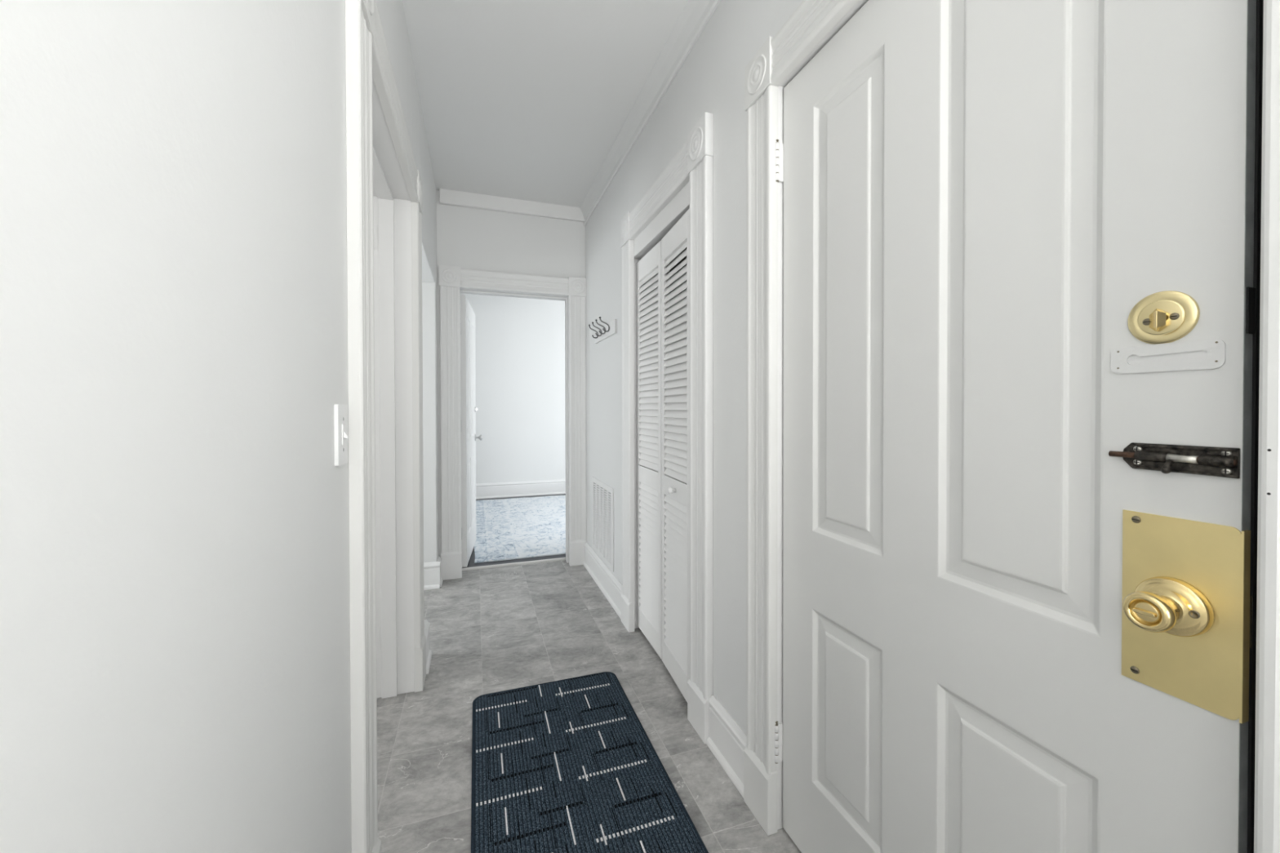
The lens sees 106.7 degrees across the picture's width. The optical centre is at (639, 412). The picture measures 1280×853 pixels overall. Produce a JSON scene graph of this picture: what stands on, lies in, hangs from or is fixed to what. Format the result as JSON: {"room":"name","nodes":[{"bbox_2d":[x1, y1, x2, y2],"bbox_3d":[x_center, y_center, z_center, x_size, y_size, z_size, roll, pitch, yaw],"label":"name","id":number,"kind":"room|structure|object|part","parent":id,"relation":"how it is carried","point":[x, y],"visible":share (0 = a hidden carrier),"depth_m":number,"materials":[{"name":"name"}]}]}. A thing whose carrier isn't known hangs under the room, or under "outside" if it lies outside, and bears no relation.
{"room":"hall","nodes":[
{"label":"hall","id":0,"kind":"room"},
{"bbox_2d":[0,0,438,852],"bbox_3d":[-0.333,-0.154,-0.064,0.170,2.710,7.100,0,1,-19],"label":"wall","id":1,"kind":"structure","parent":0,"point":[175,644],"depth_m":0.42,"materials":[{"name":"paint"}]},
{"bbox_2d":[333,404,348,466],"bbox_3d":[-0.576,0.043,0.927,0.014,0.117,0.072,0,1,-19],"label":"light switch","id":2,"kind":"object","parent":1,"relation":"attached to","point":[340,411],"visible":1,"depth_m":0.91,"materials":[{"name":"white plastic"}]},
{"bbox_2d":[345,0,426,852],"bbox_3d":[-0.872,0.088,1.528,0.227,2.196,1.205,0,1,-19],"label":"door frame","id":3,"kind":"structure","parent":1,"relation":"attached to","point":[384,185],"depth_m":1.63,"materials":[{"name":"paint"}]},
{"bbox_3d":[-0.612,0.068,1.052,0.028,1.875,0.128,0,1,-19],"label":"casing","id":4,"kind":"part","parent":3,"relation":"part of","materials":[{"name":"paint"}]},
{"bbox_3d":[-0.788,-0.938,1.547,0.028,0.128,0.933,0,1,-19],"label":"head casing","id":5,"kind":"part","parent":3,"relation":"part of","materials":[{"name":"paint"}]},
{"bbox_3d":[-0.961,0.059,2.062,0.028,1.875,0.128,0,1,-19],"label":"casing","id":6,"kind":"part","parent":3,"relation":"part of","materials":[{"name":"paint"}]},
{"bbox_2d":[424,555,443,674],"bbox_3d":[-0.225,1.115,-0.030,0.044,0.172,7.070,0,1,-19],"label":"baseboard","id":7,"kind":"structure","parent":1,"relation":"attached to","point":[428,652],"depth_m":2.26,"materials":[{"name":"paint"}]},
{"bbox_3d":[-1.003,1.167,2.227,0.044,0.026,0.186,0,1,-19],"label":"shoe molding","id":8,"kind":"part","parent":7,"relation":"part of","materials":[{"name":"paint"}]},
{"bbox_3d":[-0.232,1.188,-0.032,0.030,0.026,7.070,0,1,-19],"label":"shoe molding","id":9,"kind":"part","parent":7,"relation":"part of","materials":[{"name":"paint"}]},
{"bbox_2d":[436,190,585,557],"bbox_3d":[-0.964,-0.189,3.559,6.100,2.710,0.160,0,1,-19],"label":"wall","id":10,"kind":"structure","parent":0,"point":[468,237],"depth_m":3.45,"materials":[{"name":"paint"}]},
{"bbox_2d":[460,294,482,567],"bbox_3d":[-1.374,0.140,3.907,0.102,2.023,0.769,0,1,-14],"label":"door","id":11,"kind":"structure","parent":10,"relation":"in","point":[468,409],"depth_m":3.69,"materials":[{"name":"paint"}]},
{"bbox_3d":[-1.431,0.226,4.225,0.065,0.060,0.060,0,1,-19],"label":"knob","id":12,"kind":"part","parent":11,"relation":"part of","materials":[{"name":"silver metal"}]},
{"bbox_2d":[439,188,584,222],"bbox_3d":[-0.904,-1.495,3.462,1.018,0.095,0.040,0,1,-19],"label":"crown molding","id":13,"kind":"structure","parent":10,"relation":"attached to","point":[447,197],"depth_m":3.43,"materials":[{"name":"paint"}]},
{"bbox_2d":[438,265,586,580],"bbox_3d":[-0.926,0.074,3.560,1.042,2.185,0.207,0,1,-19],"label":"door frame","id":14,"kind":"structure","parent":10,"relation":"attached to","point":[454,281],"depth_m":3.46,"materials":[{"name":"paint"}]},
{"bbox_3d":[-1.326,0.054,3.337,0.132,1.860,0.028,0,1,-19],"label":"casing","id":15,"kind":"part","parent":14,"relation":"part of","materials":[{"name":"paint"}]},
{"bbox_3d":[-0.901,-0.944,3.474,0.762,0.132,0.028,0,1,-19],"label":"head casing","id":16,"kind":"part","parent":14,"relation":"part of","materials":[{"name":"paint"}]},
{"bbox_3d":[-0.473,0.050,3.631,0.132,1.860,0.028,0,1,-19],"label":"casing","id":17,"kind":"part","parent":14,"relation":"part of","materials":[{"name":"paint"}]},
{"bbox_2d":[460,293,565,484],"bbox_3d":[-1.277,-0.218,6.613,4.700,2.710,0.100,0,1,-19],"label":"wall","id":18,"kind":"structure","parent":0,"point":[520,342],"depth_m":6.44,"materials":[{"name":"paint"}]},
{"bbox_2d":[475,479,565,499],"bbox_3d":[-1.254,1.038,6.564,4.500,0.200,0.030,0,1,-19],"label":"baseboard","id":19,"kind":"structure","parent":18,"relation":"attached to","point":[527,488],"depth_m":6.43,"materials":[{"name":"paint"}]},
{"bbox_3d":[-1.254,1.125,6.565,4.500,0.026,0.030,0,1,-19],"label":"shoe molding","id":20,"kind":"part","parent":19,"relation":"part of","materials":[{"name":"paint"}]},
{"bbox_2d":[402,0,688,207],"bbox_3d":[-0.275,-1.565,1.541,6.100,0.080,10.320,0,1,-19],"label":"ceiling","id":21,"kind":"structure","parent":0,"point":[523,100],"depth_m":2.21,"materials":[{"name":"white paint"}]},
{"bbox_2d":[377,493,801,852],"bbox_3d":[-0.270,1.215,1.568,6.100,0.060,10.320,0,1,-19],"label":"floor","id":22,"kind":"structure","parent":0,"point":[494,629],"depth_m":2.00,"materials":[{"name":"tile"}]},
{"bbox_2d":[462,557,565,570],"bbox_3d":[-0.952,1.160,3.650,0.770,0.011,0.044,0,1,-19],"label":"threshold","id":23,"kind":"object","parent":22,"relation":"on","point":[559,558],"visible":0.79,"depth_m":3.63,"materials":[{"name":"white"}]},
{"bbox_2d":[474,495,565,563],"bbox_3d":[-0.700,1.145,5.238,2.118,0.009,2.589,0,1,-19],"label":"area rug","id":24,"kind":"object","parent":22,"relation":"on","point":[526,527],"visible":0.48,"depth_m":4.69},
{"bbox_2d":[471,671,708,852],"bbox_3d":[-0.195,1.180,1.452,0.603,0.011,1.292,0,1,-19],"label":"doormat","id":25,"kind":"object","parent":22,"relation":"on","point":[570,765],"visible":1,"depth_m":1.52,"materials":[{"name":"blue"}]},
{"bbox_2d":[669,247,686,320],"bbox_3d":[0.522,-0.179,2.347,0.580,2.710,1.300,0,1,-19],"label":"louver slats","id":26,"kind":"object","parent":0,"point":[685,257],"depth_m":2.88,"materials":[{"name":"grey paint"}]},
{"bbox_2d":[585,0,802,734],"bbox_3d":[0.794,-0.160,0.410,0.170,2.710,7.260,0,1,-19],"label":"wall","id":27,"kind":"structure","parent":0,"point":[710,79],"depth_m":1.65,"materials":[{"name":"paint"}]},
{"bbox_2d":[588,316,617,343],"bbox_3d":[-0.256,-0.532,3.070,0.083,0.115,0.510,0,1,-19],"label":"coat rack","id":28,"kind":"object","parent":27,"relation":"attached to","point":[610,329],"visible":1,"depth_m":3.03,"materials":[{"name":"paint"}]},
{"bbox_2d":[591,476,613,572],"bbox_3d":[-0.255,0.726,3.194,0.006,0.514,0.563,0,1,-19],"label":"air vent","id":29,"kind":"object","parent":27,"relation":"in","point":[602,495],"visible":1,"depth_m":3.14,"materials":[{"name":"metal"}]},
{"bbox_2d":[580,0,720,226],"bbox_3d":[0.715,-1.454,0.286,0.048,0.120,7.100,0,1,-19],"label":"crown molding","id":30,"kind":"structure","parent":27,"relation":"attached to","point":[695,15],"depth_m":2.17,"materials":[{"name":"white paint"}]},
{"bbox_2d":[635,208,689,702],"bbox_3d":[0.095,0.180,2.218,0.063,1.953,0.750,0,1,-15],"label":"door","id":31,"kind":"structure","parent":27,"relation":"in","point":[663,353],"depth_m":2.17,"materials":[{"name":"white paint"}]},
{"bbox_3d":[0.048,-0.209,2.396,0.018,0.980,0.306,0,1,-18],"label":"louver panel","id":32,"kind":"part","parent":31,"relation":"part of","materials":[{"name":"white paint"}]},
{"bbox_3d":[0.049,0.708,2.405,0.018,0.684,0.306,0,1,-18],"label":"louver panel","id":33,"kind":"part","parent":31,"relation":"part of","materials":[{"name":"white paint"}]},
{"bbox_3d":[0.135,0.332,2.020,0.034,0.031,0.031,0,1,-19],"label":"knob","id":34,"kind":"part","parent":31,"relation":"part of","materials":[{"name":"white plastic"}]},
{"bbox_3d":[0.156,-0.206,2.033,0.018,0.980,0.299,0,1,-15],"label":"louver panel","id":35,"kind":"part","parent":31,"relation":"part of","materials":[{"name":"white paint"}]},
{"bbox_3d":[0.158,0.711,2.042,0.018,0.684,0.299,0,1,-15],"label":"louver panel","id":36,"kind":"part","parent":31,"relation":"part of","materials":[{"name":"white paint"}]},
{"bbox_2d":[582,542,746,798],"bbox_3d":[0.732,1.110,0.300,0.030,0.172,7.070,0,1,-19],"label":"baseboard","id":37,"kind":"structure","parent":27,"relation":"attached to","point":[726,740],"depth_m":1.63,"materials":[{"name":"paint"}]},
{"bbox_2d":[620,111,713,743],"bbox_3d":[0.155,0.059,2.207,0.209,2.238,1.038,0,1,-19],"label":"door frame","id":38,"kind":"structure","parent":27,"relation":"attached to","point":[686,183],"depth_m":1.79,"materials":[{"name":"paint"}]},
{"bbox_3d":[-0.067,0.052,2.601,0.030,1.935,0.140,0,1,-19],"label":"casing","id":39,"kind":"part","parent":38,"relation":"part of","materials":[{"name":"paint"}]},
{"bbox_3d":[0.077,-0.982,2.170,0.030,0.140,0.742,0,1,-19],"label":"head casing","id":40,"kind":"part","parent":38,"relation":"part of","materials":[{"name":"paint"}]},
{"bbox_3d":[0.224,0.060,1.760,0.030,1.935,0.140,0,1,-19],"label":"casing","id":41,"kind":"part","parent":38,"relation":"part of","materials":[{"name":"paint"}]},
{"bbox_2d":[743,0,1279,852],"bbox_3d":[0.592,0.079,0.943,0.207,2.222,1.126,0,1,-19],"label":"door frame","id":42,"kind":"structure","parent":27,"relation":"attached to","point":[813,24],"depth_m":1.33,"materials":[{"name":"paint"}]},
{"bbox_3d":[0.353,0.056,1.387,0.028,1.924,0.122,0,1,-19],"label":"casing","id":43,"kind":"part","parent":42,"relation":"part of","materials":[{"name":"paint"}]},
{"bbox_3d":[0.514,-0.963,0.907,0.028,0.122,0.866,0,1,-19],"label":"head casing","id":44,"kind":"part","parent":42,"relation":"part of","materials":[{"name":"paint"}]},
{"bbox_3d":[0.678,0.065,0.446,0.028,1.924,0.122,0,1,-19],"label":"casing","id":45,"kind":"part","parent":42,"relation":"part of","materials":[{"name":"paint"}]},
{"bbox_2d":[774,0,1263,852],"bbox_3d":[0.529,0.140,0.938,0.112,2.077,0.861,0,1,-19],"label":"door","id":46,"kind":"structure","parent":27,"relation":"in","point":[1021,238],"depth_m":0.76,"materials":[{"name":"paint"}]},
{"bbox_3d":[0.645,0.066,0.583,0.015,0.019,0.009,0,1,-19],"label":"bolt handle","id":47,"kind":"part","parent":46,"relation":"part of","materials":[{"name":"black metal"}]},
{"bbox_3d":[0.629,0.239,0.577,0.062,0.069,0.069,0,1,-19],"label":"knob","id":48,"kind":"part","parent":46,"relation":"part of","materials":[{"name":"gold metal"}]},
{"bbox_3d":[0.651,0.056,0.588,0.007,0.007,0.112,0,1,-19],"label":"bolt rod","id":49,"kind":"part","parent":46,"relation":"part of","materials":[{"name":"black metal"}]},
{"bbox_3d":[0.666,0.241,0.587,0.014,0.221,0.106,0,1,-19],"label":"plate","id":50,"kind":"part","parent":46,"relation":"part of","materials":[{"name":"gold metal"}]},
{"bbox_3d":[0.694,-0.114,0.539,0.026,0.052,0.002,0,1,-19],"label":"deadbolt edge plate","id":51,"kind":"part","parent":46,"relation":"part of","materials":[{"name":"black metal"}]},
{"bbox_3d":[0.699,0.239,0.544,0.020,0.060,0.002,0,1,-19],"label":"latch edge plate","id":52,"kind":"part","parent":46,"relation":"part of","materials":[{"name":"black metal"}]},
{"bbox_3d":[-1.624,-0.183,3.141,0.180,2.710,0.120,0,1,-19],"label":"wall","id":53,"kind":"structure","parent":0,"visible":0},
{"bbox_2d":[423,561,439,590],"bbox_3d":[-1.484,1.086,3.121,0.320,0.172,0.030,0,1,-19],"label":"baseboard","id":54,"kind":"structure","parent":53,"relation":"attached to","point":[431,570],"depth_m":3.15,"materials":[{"name":"paint"}]},
{"bbox_3d":[-1.484,1.159,3.122,0.320,0.026,0.030,0,1,-19],"label":"shoe molding","id":55,"kind":"part","parent":54,"relation":"part of","materials":[{"name":"paint"}]}
]}

